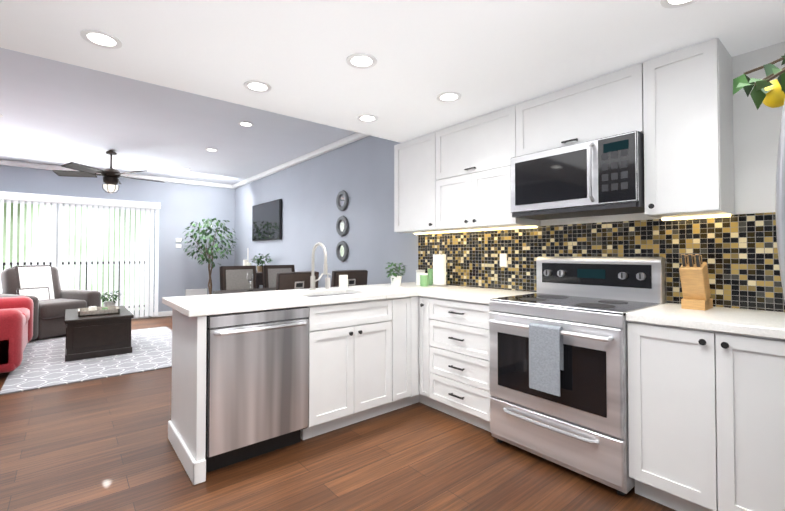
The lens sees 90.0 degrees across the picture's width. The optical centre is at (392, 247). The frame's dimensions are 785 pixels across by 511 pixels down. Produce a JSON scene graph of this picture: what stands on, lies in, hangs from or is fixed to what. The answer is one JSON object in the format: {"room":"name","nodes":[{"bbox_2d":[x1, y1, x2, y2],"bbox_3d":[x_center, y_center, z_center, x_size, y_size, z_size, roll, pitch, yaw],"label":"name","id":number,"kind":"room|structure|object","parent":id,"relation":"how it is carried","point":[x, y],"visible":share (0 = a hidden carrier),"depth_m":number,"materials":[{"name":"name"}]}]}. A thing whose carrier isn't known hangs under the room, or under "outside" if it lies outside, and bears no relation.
{"room":"kitchen","nodes":[
{"label":"kitchen","id":0,"kind":"room"},
{"bbox_2d":[0,165,234,311],"bbox_3d":[-5.445,-0.024,6.845,5.200,2.690,0.120,1,-1,-40],"label":"wall","id":1,"kind":"structure","parent":0,"point":[182,207],"depth_m":7.70,"materials":[{"name":"blue paint"}]},
{"bbox_2d":[3,200,151,318],"bbox_3d":[-5.681,0.278,6.639,2.780,2.080,0.070,1,-1,-40],"label":"window","id":2,"kind":"structure","parent":1,"relation":"in","point":[25,203],"depth_m":6.79,"materials":[{"name":"glass"}]},
{"bbox_2d":[0,191,160,317],"bbox_3d":[-5.597,0.206,6.538,2.980,2.140,0.147,1,-1,-40],"label":"vertical blinds","id":3,"kind":"object","parent":2,"relation":"attached to","point":[29,198],"visible":0.73,"depth_m":6.85,"materials":[{"name":"white plastic"}]},
{"bbox_2d":[0,159,231,188],"bbox_3d":[-5.383,-1.328,6.785,5.010,0.085,0.085,1,-1,-40],"label":"crown molding","id":4,"kind":"structure","parent":1,"relation":"attached to","point":[2,162],"depth_m":7.24,"materials":[{"name":"white wood"}]},
{"bbox_2d":[152,311,171,317],"bbox_3d":[-3.998,1.290,7.929,1.480,0.100,0.015,1,-1,-40],"label":"baseboard","id":5,"kind":"structure","parent":1,"relation":"attached to","point":[164,313],"depth_m":7.56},
{"bbox_2d":[176,238,181,247],"bbox_3d":[-4.227,-0.088,7.759,0.100,0.190,0.018,1,-1,-40],"label":"switch","id":6,"kind":"object","parent":1,"relation":"attached to","point":[178,240],"visible":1,"depth_m":7.75,"materials":[{"name":"plastic"}]},
{"bbox_2d":[185,288,206,295],"bbox_3d":[-3.972,0.925,7.951,0.400,0.170,0.019,1,-1,-40],"label":"air vent","id":7,"kind":"object","parent":1,"relation":"in","point":[189,292],"visible":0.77,"depth_m":7.93,"materials":[{"name":"plastic"}]},
{"bbox_2d":[0,47,355,184],"bbox_3d":[-2.384,-1.483,3.159,5.440,0.100,9.740,1,-1,-40],"label":"ceiling","id":8,"kind":"structure","parent":0,"point":[55,112],"depth_m":4.64,"materials":[{"name":"white paint"}]},
{"bbox_2d":[52,150,164,192],"bbox_3d":[-4.028,-1.082,5.649,1.324,0.613,1.321,1,-1,-40],"label":"fan","id":9,"kind":"object","parent":8,"relation":"hanging from","point":[111,176],"visible":1,"depth_m":5.53,"materials":[{"name":"black metal"}]},
{"bbox_2d":[238,122,253,126],"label":"recessed light","id":10,"kind":"object","parent":8,"relation":"in","point":[246,124],"depth_m":4.49,"materials":[{"name":"white plastic"}]},
{"bbox_2d":[0,316,675,510],"bbox_3d":[-2.384,1.307,3.111,5.440,0.100,9.740,1,-1,-40],"label":"floor","id":11,"kind":"structure","parent":0,"point":[103,444],"depth_m":2.21,"materials":[{"name":"brown wood"}]},
{"bbox_2d":[0,297,33,372],"bbox_3d":[-4.542,0.825,4.204,0.950,0.901,1.720,1,-1,-40],"label":"sofa","id":12,"kind":"object","parent":11,"relation":"on","point":[16,324],"visible":1,"depth_m":3.84,"materials":[{"name":"red fabric"}]},
{"bbox_2d":[0,265,100,340],"bbox_3d":[-5.179,0.771,5.851,1.079,1.006,1.000,0,-1,22],"label":"recliner","id":13,"kind":"object","parent":11,"relation":"on","point":[39,286],"visible":0.69,"depth_m":5.75,"materials":[{"name":"grey fabric"}]},
{"bbox_2d":[0,327,171,394],"bbox_3d":[-3.543,1.281,4.910,1.700,0.011,2.650,1,-1,-40],"label":"rug","id":14,"kind":"object","parent":11,"relation":"on","point":[44,364],"visible":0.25,"depth_m":4.28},
{"bbox_2d":[65,306,133,361],"bbox_3d":[-3.740,1.047,4.979,0.640,0.456,1.140,1,-1,-40],"label":"coffee table","id":15,"kind":"object","parent":14,"relation":"on","point":[94,336],"visible":1,"depth_m":4.55,"materials":[{"name":"brown wood"}]},
{"bbox_2d":[78,291,121,316],"bbox_3d":[-3.730,0.700,5.040,0.484,0.239,0.733,1,-1,-40],"label":"decor","id":16,"kind":"object","parent":15,"relation":"on","point":[110,307],"visible":1,"depth_m":4.85,"materials":[{"name":"grey wood"}]},
{"bbox_2d":[181,218,236,293],"bbox_3d":[-3.539,0.373,7.662,1.011,1.925,1.021,1,-1,-40],"label":"ficus tree","id":17,"kind":"object","parent":11,"relation":"on","point":[208,251],"visible":0.88,"depth_m":7.65,"materials":[{"name":"green plant"}]},
{"bbox_2d":[220,265,256,289],"bbox_3d":[-1.986,0.770,5.231,0.470,1.047,0.540,1,-1,-40],"label":"chair","id":18,"kind":"object","parent":11,"relation":"on","point":[233,277],"visible":0.38,"depth_m":5.34,"materials":[{"name":"brown wood"}]},
{"bbox_2d":[205,307,308,471],"bbox_3d":[-0.931,0.812,2.502,0.595,0.868,0.662,1,-1,-40],"label":"dishwasher","id":19,"kind":"object","parent":11,"relation":"on","point":[257,383],"visible":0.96,"depth_m":2.26,"materials":[{"name":"metal"}]},
{"bbox_2d":[256,270,262,287],"bbox_3d":[-2.429,0.873,6.925,0.415,0.900,1.270,1,-1,-40],"label":"console table","id":20,"kind":"object","parent":11,"relation":"on","point":[259,278],"visible":0.06,"depth_m":6.37,"materials":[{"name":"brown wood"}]},
{"bbox_2d":[243,248,271,271],"bbox_3d":[-2.452,0.213,7.001,0.398,0.420,1.031,1,-1,-40],"label":"potted plant","id":21,"kind":"object","parent":20,"relation":"on","point":[247,263],"visible":0.83,"depth_m":6.75,"materials":[{"name":"green plant"}]},
{"bbox_2d":[213,286,323,293],"bbox_3d":[-1.370,0.906,4.804,1.310,0.760,0.950,1,-1,-40],"label":"dining table","id":22,"kind":"object","parent":11,"relation":"on","point":[240,290],"visible":0.08,"depth_m":4.80,"materials":[{"name":"brown wood"}]},
{"bbox_2d":[247,273,253,290],"bbox_3d":[-1.729,0.417,4.769,0.080,0.215,0.080,1,-1,-40],"label":"wine glass","id":23,"kind":"object","parent":22,"relation":"on","point":[250,276],"visible":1,"depth_m":4.74,"materials":[{"name":"clear glass"}]},
{"bbox_2d":[262,265,294,287],"bbox_3d":[-1.538,0.776,5.600,0.470,1.047,0.540,1,-1,-40],"label":"chair","id":24,"kind":"object","parent":11,"relation":"on","point":[269,272],"visible":0.21,"depth_m":5.66,"materials":[{"name":"brown wood"}]},
{"bbox_2d":[276,271,318,289],"bbox_3d":[-1.081,0.759,4.087,0.440,1.028,0.506,1,-1,-40],"label":"chair","id":25,"kind":"object","parent":11,"relation":"on","point":[291,280],"visible":0.19,"depth_m":3.87,"materials":[{"name":"brown wood"}]},
{"bbox_2d":[300,316,383,439],"bbox_3d":[-0.466,0.924,2.943,0.683,0.660,0.630,1,-1,-40],"label":"base cabinet","id":26,"kind":"object","parent":11,"relation":"on","point":[346,357],"depth_m":2.66,"materials":[{"name":"white wood"}]},
{"bbox_2d":[331,270,367,286],"bbox_3d":[-0.603,0.766,4.482,0.440,1.028,0.506,1,-1,-40],"label":"chair","id":27,"kind":"object","parent":11,"relation":"on","point":[357,277],"visible":0.19,"depth_m":4.30,"materials":[{"name":"brown wood"}]},
{"bbox_2d":[340,296,415,412],"bbox_3d":[-0.101,0.822,3.222,0.348,0.874,0.666,1,-1,-40],"label":"base cabinet","id":28,"kind":"object","parent":11,"relation":"on","point":[398,315],"depth_m":2.95,"materials":[{"name":"white wood"}]},
{"bbox_2d":[162,282,453,316],"bbox_3d":[-0.418,0.456,3.042,2.267,0.230,0.790,1,-1,-40],"label":"countertop","id":29,"kind":"structure","parent":28,"relation":"on","point":[227,303],"depth_m":2.62,"materials":[{"name":"stone"}]},
{"bbox_2d":[309,242,327,289],"bbox_3d":[-0.559,0.150,3.122,0.126,0.382,0.246,1,-1,-40],"label":"faucet","id":30,"kind":"object","parent":29,"relation":"on","point":[312,276],"visible":1,"depth_m":3.15,"materials":[{"name":"silver metal"}]},
{"bbox_2d":[325,273,330,288],"bbox_3d":[-0.534,0.279,3.275,0.043,0.129,0.073,1,-1,-40],"label":"soap dispenser","id":31,"kind":"object","parent":29,"relation":"on","point":[327,282],"visible":0.94,"depth_m":3.27,"materials":[{"name":"white plastic"}]},
{"bbox_2d":[339,274,347,287],"bbox_3d":[-0.417,0.284,3.338,0.076,0.121,0.076,1,-1,-40],"label":"candle","id":32,"kind":"object","parent":29,"relation":"on","point":[343,280],"visible":1,"depth_m":3.31,"materials":[{"name":"wax"}]},
{"bbox_2d":[385,262,405,285],"bbox_3d":[0.037,0.242,3.581,0.222,0.214,0.244,1,-1,-40],"label":"potted plant","id":33,"kind":"object","parent":29,"relation":"on","point":[395,279],"visible":1,"depth_m":3.55,"materials":[{"name":"green plant"}]},
{"bbox_2d":[417,272,430,285],"bbox_3d":[0.284,0.290,3.540,0.071,0.116,0.071,-1,-1,39],"label":"candle","id":34,"kind":"object","parent":29,"relation":"on","point":[423,278],"depth_m":3.53,"materials":[{"name":"green wax"}]},
{"bbox_2d":[416,269,432,284],"bbox_3d":[0.304,0.276,3.683,0.170,0.150,0.084,0,-1,11],"label":"candle","id":35,"kind":"object","parent":29,"relation":"on","point":[429,270],"depth_m":3.66,"materials":[{"name":"green wax"}]},
{"bbox_2d":[432,251,446,285],"bbox_3d":[0.429,0.189,3.571,0.140,0.320,0.140,1,-1,-40],"label":"paper towel","id":36,"kind":"object","parent":29,"relation":"on","point":[439,269],"visible":1,"depth_m":3.52,"materials":[{"name":"white paper"}]},
{"bbox_2d":[428,297,490,431],"bbox_3d":[0.693,0.818,2.986,0.617,0.874,0.612,1,-1,-40],"label":"base cabinet","id":37,"kind":"object","parent":11,"relation":"on","point":[458,331],"depth_m":2.78,"materials":[{"name":"white wood"}]},
{"bbox_2d":[422,286,536,303],"bbox_3d":[0.671,0.360,3.005,0.636,0.040,0.657,1,-1,-40],"label":"countertop","id":38,"kind":"structure","parent":37,"relation":"on","point":[458,293],"depth_m":2.94,"materials":[{"name":"stone"}]},
{"bbox_2d":[489,256,665,495],"bbox_3d":[1.091,0.651,2.401,0.725,1.187,0.795,1,-1,-40],"label":"range","id":39,"kind":"object","parent":11,"relation":"on","point":[558,351],"visible":0.96,"depth_m":2.19,"materials":[{"name":"silver metal"}]},
{"bbox_2d":[627,321,784,510],"bbox_3d":[1.634,0.798,1.845,0.617,0.874,0.744,1,-1,-40],"label":"base cabinet","id":40,"kind":"object","parent":11,"relation":"on","point":[706,419],"depth_m":1.70,"materials":[{"name":"white wood"}]},
{"bbox_2d":[626,303,784,339],"bbox_3d":[1.720,0.338,1.737,0.632,0.040,1.032,1,-1,-40],"label":"countertop","id":41,"kind":"structure","parent":40,"relation":"on","point":[762,323],"depth_m":1.79,"materials":[{"name":"stone"}]},
{"bbox_2d":[679,254,712,310],"bbox_3d":[1.605,0.178,2.078,0.204,0.289,0.100,1,-1,-40],"label":"knife block","id":42,"kind":"object","parent":41,"relation":"on","point":[695,285],"visible":1,"depth_m":2.03,"materials":[{"name":"brown wood"}]},
{"bbox_2d":[0,0,784,142],"bbox_3d":[-0.523,-1.262,0.898,5.200,0.420,3.650,1,-1,-40],"label":"ceiling","id":43,"kind":"structure","parent":0,"point":[483,57],"depth_m":2.00,"materials":[{"name":"white paint"}]},
{"bbox_2d":[80,29,121,48],"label":"recessed light","id":44,"kind":"object","parent":43,"relation":"in","point":[102,39],"depth_m":1.94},
{"bbox_2d":[243,80,271,92],"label":"recessed light","id":45,"kind":"object","parent":43,"relation":"in","point":[255,86],"depth_m":2.49,"materials":[{"name":"white plastic"}]},
{"bbox_2d":[346,53,376,68],"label":"recessed light","id":46,"kind":"object","parent":43,"relation":"in","point":[357,60],"depth_m":2.16,"materials":[{"name":"white plastic"}]},
{"bbox_2d":[357,114,377,122],"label":"recessed light","id":47,"kind":"object","parent":43,"relation":"in","point":[367,118],"depth_m":3.08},
{"bbox_2d":[436,92,461,101],"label":"recessed light","id":48,"kind":"object","parent":43,"relation":"in","point":[445,96],"depth_m":2.66,"materials":[{"name":"white plastic"}]},
{"bbox_2d":[660,0,698,8],"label":"recessed light","id":49,"kind":"object","parent":43,"relation":"in","point":[670,4],"depth_m":1.66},
{"bbox_2d":[234,41,784,311],"bbox_3d":[-0.370,-0.058,4.874,0.120,2.690,9.620,1,-1,-40],"label":"wall","id":50,"kind":"structure","parent":0,"point":[360,172],"depth_m":4.72,"materials":[{"name":"blue paint"}]},
{"bbox_2d":[252,199,281,240],"bbox_3d":[-2.268,-0.466,7.042,0.049,0.680,1.270,1,-1,-40],"label":"wall-mounted tv","id":51,"kind":"object","parent":50,"relation":"attached to","point":[266,221],"visible":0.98,"depth_m":6.93,"materials":[{"name":"black glass"}]},
{"bbox_2d":[232,132,369,188],"bbox_3d":[-1.572,-1.338,6.192,0.085,0.085,5.851,1,-1,-40],"label":"crown molding","id":52,"kind":"structure","parent":50,"relation":"attached to","point":[354,137],"depth_m":5.76,"materials":[{"name":"white wood"}]},
{"bbox_2d":[394,133,429,232],"bbox_3d":[0.318,-0.573,3.691,0.327,0.850,0.555,1,-1,-40],"label":"upper cabinet","id":53,"kind":"object","parent":50,"relation":"attached to","point":[411,157],"depth_m":3.61,"materials":[{"name":"white wood"}]},
{"bbox_2d":[430,105,540,231],"bbox_3d":[0.726,-0.582,3.197,0.327,0.850,0.842,1,-1,-40],"label":"upper cabinet","id":54,"kind":"object","parent":50,"relation":"attached to","point":[470,162],"depth_m":3.05,"materials":[{"name":"white wood"}]},
{"bbox_2d":[414,226,536,233],"bbox_3d":[0.666,-0.147,3.337,0.166,0.010,1.260,1,-1,-40],"label":"led light","id":55,"kind":"object","parent":54,"relation":"attached to","point":[528,226],"depth_m":3.30,"materials":[{"name":"white plastic"}]},
{"bbox_2d":[514,61,645,155],"bbox_3d":[1.229,-0.822,2.591,0.327,0.390,0.854,1,-1,-40],"label":"upper cabinet","id":56,"kind":"object","parent":50,"relation":"attached to","point":[614,103],"depth_m":2.40,"materials":[{"name":"white wood"}]},
{"bbox_2d":[510,131,644,219],"bbox_3d":[1.195,-0.418,2.518,0.441,0.410,0.785,1,-1,-40],"label":"microwave","id":57,"kind":"object","parent":56,"relation":"attached to","point":[604,176],"visible":1,"depth_m":2.35,"materials":[{"name":"metal"}]},
{"bbox_2d":[418,212,784,311],"bbox_3d":[1.275,0.085,2.767,0.013,0.499,3.180,1,-1,-40],"label":"tile backsplash","id":58,"kind":"structure","parent":50,"relation":"attached to","point":[738,253],"depth_m":2.42,"materials":[{"name":"tile"}]},
{"bbox_2d":[643,37,734,218],"bbox_3d":[1.604,-0.600,2.133,0.327,0.850,0.324,1,-1,-40],"label":"upper cabinet","id":59,"kind":"object","parent":50,"relation":"attached to","point":[675,108],"depth_m":2.02,"materials":[{"name":"white wood"}]},
{"bbox_2d":[662,214,730,220],"bbox_3d":[1.649,-0.168,2.146,0.167,0.010,0.324,1,-1,-40],"label":"led light","id":60,"kind":"object","parent":59,"relation":"attached to","point":[699,217],"depth_m":2.17,"materials":[{"name":"white plastic"}]},
{"bbox_2d":[775,101,784,299],"bbox_3d":[1.201,0.415,0.540,0.760,1.595,0.888,1,-1,-40],"label":"fridge","id":61,"kind":"object","parent":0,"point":[780,201],"visible":1,"depth_m":0.67,"materials":[{"name":"metal"}]},
{"bbox_2d":[733,54,784,109],"bbox_3d":[1.048,-0.440,0.839,0.484,0.206,0.472,1,-1,-40],"label":"plant","id":62,"kind":"object","parent":61,"relation":"on","point":[766,92],"visible":0.98,"depth_m":0.98,"materials":[{"name":"green plant"}]},
{"label":"outside","id":63,"kind":"structure","parent":0,"visible":0},
{"bbox_2d":[3,203,145,310],"bbox_3d":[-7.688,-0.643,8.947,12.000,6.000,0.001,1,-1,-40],"label":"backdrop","id":64,"kind":"structure","parent":63,"point":[18,236],"depth_m":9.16,"materials":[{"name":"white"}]},
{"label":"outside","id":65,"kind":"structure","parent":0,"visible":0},
{"bbox_2d":[2,261,144,315],"bbox_3d":[-6.234,0.852,7.158,6.000,1.150,1.370,1,-1,-40],"label":"balcony railing","id":66,"kind":"object","parent":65,"point":[86,275],"depth_m":8.03,"materials":[{"name":"metal"}]}
]}

